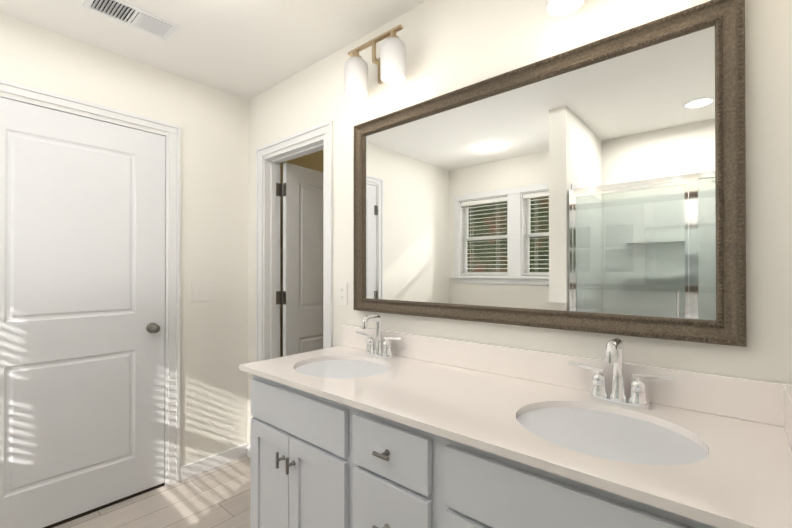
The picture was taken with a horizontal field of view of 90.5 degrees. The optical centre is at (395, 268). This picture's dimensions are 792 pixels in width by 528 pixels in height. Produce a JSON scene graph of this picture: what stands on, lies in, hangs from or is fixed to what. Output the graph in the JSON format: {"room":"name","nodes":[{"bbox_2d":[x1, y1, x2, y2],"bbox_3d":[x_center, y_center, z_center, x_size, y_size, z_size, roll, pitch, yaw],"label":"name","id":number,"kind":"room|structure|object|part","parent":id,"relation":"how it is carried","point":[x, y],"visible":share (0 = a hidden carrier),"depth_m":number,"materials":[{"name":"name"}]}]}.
{"room":"bathroom","nodes":[
{"label":"bathroom","id":0,"kind":"room"},
{"bbox_2d":[53,456,249,527],"bbox_3d":[-0.476,1.350,1.439,4.700,0.120,4.240,0,0,41],"label":"floor","id":1,"kind":"structure","parent":0,"point":[218,497],"depth_m":2.14,"materials":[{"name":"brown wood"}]},
{"bbox_2d":[43,483,163,527],"bbox_3d":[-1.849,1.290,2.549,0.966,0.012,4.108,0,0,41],"label":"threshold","id":2,"kind":"object","parent":1,"relation":"on","point":[101,507],"visible":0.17,"depth_m":2.12,"materials":[{"name":"black"}]},
{"bbox_2d":[239,342,791,527],"bbox_3d":[0.168,0.844,1.309,1.683,0.890,0.592,0,0,41],"label":"bathroom vanity","id":3,"kind":"object","parent":1,"relation":"on","point":[363,426],"depth_m":1.06,"materials":[{"name":"white"}]},
{"bbox_2d":[356,314,403,358],"bbox_3d":[-0.105,0.304,1.782,0.279,0.193,0.133,0,0,41],"label":"faucet","id":4,"kind":"object","parent":3,"relation":"on","point":[376,349],"depth_m":1.80,"materials":[{"name":"silver metal"}]},
{"bbox_2d":[568,338,675,408],"bbox_3d":[0.637,0.301,1.142,0.279,0.193,0.133,0,0,41],"label":"faucet","id":5,"kind":"object","parent":3,"relation":"on","point":[598,397],"depth_m":1.16,"materials":[{"name":"silver metal"}]},
{"bbox_2d":[0,13,323,466],"bbox_3d":[-1.486,0.054,2.317,0.120,2.480,4.240,0,0,41],"label":"wall","id":6,"kind":"structure","parent":0,"point":[212,122],"depth_m":2.50,"materials":[{"name":"white paint"}]},
{"bbox_2d":[0,97,164,527],"bbox_3d":[-1.638,0.238,2.032,0.099,2.070,0.815,0,0,41],"label":"closed door","id":7,"kind":"structure","parent":6,"relation":"in","point":[82,305],"depth_m":2.04,"materials":[{"name":"white wood"}]},
{"bbox_3d":[-1.401,0.344,2.279,0.064,0.062,0.062,0,0,41],"label":"knob","id":8,"kind":"part","parent":7,"relation":"part of","materials":[{"name":"grey metal"}]},
{"bbox_2d":[0,79,180,485],"bbox_3d":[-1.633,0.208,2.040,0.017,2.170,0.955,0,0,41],"label":"door frame","id":9,"kind":"structure","parent":6,"relation":"attached to","point":[18,89],"depth_m":2.37,"materials":[{"name":"white wood"}]},
{"bbox_2d":[191,282,217,301],"bbox_3d":[-1.222,0.146,2.519,0.014,0.118,0.165,0,0,41],"label":"switch plate","id":10,"kind":"object","parent":6,"relation":"attached to","point":[207,291],"visible":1,"depth_m":2.50,"materials":[{"name":"white plastic"}]},
{"bbox_2d":[180,443,249,480],"bbox_3d":[-1.175,1.253,2.566,0.015,0.085,0.446,0,0,41],"label":"baseboard","id":11,"kind":"structure","parent":6,"relation":"attached to","point":[192,469],"depth_m":2.54,"materials":[{"name":"white wood"}]},
{"bbox_2d":[0,0,427,99],"bbox_3d":[-0.476,-1.250,1.453,4.700,0.120,4.240,0,0,41],"label":"ceiling","id":12,"kind":"structure","parent":0,"point":[247,49],"depth_m":1.96,"materials":[{"name":"white paint"}]},
{"bbox_2d":[83,0,178,39],"bbox_3d":[-1.235,-1.182,1.843,0.176,0.012,0.340,0,0,41],"label":"ceiling vent","id":13,"kind":"object","parent":12,"relation":"in","point":[126,13],"visible":1,"depth_m":1.84,"materials":[{"name":"white metal"}]},
{"bbox_2d":[248,0,791,443],"bbox_3d":[0.010,0.052,1.897,2.934,2.480,0.162,0,0,41],"label":"wall","id":14,"kind":"structure","parent":0,"point":[598,186],"depth_m":1.33,"materials":[{"name":"white paint"}]},
{"bbox_2d":[263,136,323,359],"bbox_3d":[-0.601,0.273,2.451,0.655,2.045,0.120,0,0,41],"label":"trim","id":15,"kind":"structure","parent":14,"relation":"attached to","point":[271,258],"depth_m":2.63,"materials":[{"name":"white wood"}]},
{"bbox_2d":[255,120,332,361],"bbox_3d":[-0.646,0.240,2.399,0.783,2.109,0.017,0,0,41],"label":"door frame","id":16,"kind":"structure","parent":14,"relation":"attached to","point":[325,129],"depth_m":2.24,"materials":[{"name":"white wood"}]},
{"bbox_2d":[276,163,323,355],"bbox_3d":[-0.599,0.280,2.910,0.179,2.006,0.658,0,0,41],"label":"open door","id":17,"kind":"structure","parent":14,"relation":"in","point":[299,190],"depth_m":2.78,"materials":[{"name":"white wood"}]},
{"bbox_2d":[338,283,346,304],"bbox_3d":[-0.285,0.133,2.095,0.072,0.118,0.007,0,0,41],"label":"duplex electrical outlet","id":18,"kind":"object","parent":14,"relation":"attached to","point":[342,293],"visible":1,"depth_m":2.09,"materials":[{"name":"white plastic"}]},
{"bbox_2d":[344,24,405,98],"bbox_3d":[-0.086,-0.946,1.826,0.351,0.216,0.161,0,0,41],"label":"sconce","id":19,"kind":"object","parent":14,"relation":"attached to","point":[390,62],"visible":1,"depth_m":1.78,"materials":[{"name":"white glass"}]},
{"bbox_2d":[546,0,583,16],"bbox_3d":[0.644,-0.950,1.196,0.351,0.216,0.161,0,0,41],"label":"sconce","id":20,"kind":"object","parent":14,"relation":"attached to","point":[558,8],"visible":1,"depth_m":1.30,"materials":[{"name":"white glass"}]},
{"bbox_2d":[342,326,791,421],"bbox_3d":[0.355,0.346,1.527,1.681,0.107,0.020,0,0,41],"label":"backsplash","id":21,"kind":"structure","parent":0,"relation":"attached to","point":[736,395],"depth_m":1.22,"materials":[{"name":"beige stone"}]},
{"bbox_2d":[783,383,791,453],"bbox_3d":[0.794,0.341,0.763,0.019,0.107,0.564,0,0,41],"label":"backsplash","id":22,"kind":"structure","parent":0,"relation":"attached to","point":[787,390],"depth_m":0.91,"materials":[{"name":"beige stone"}]}
]}

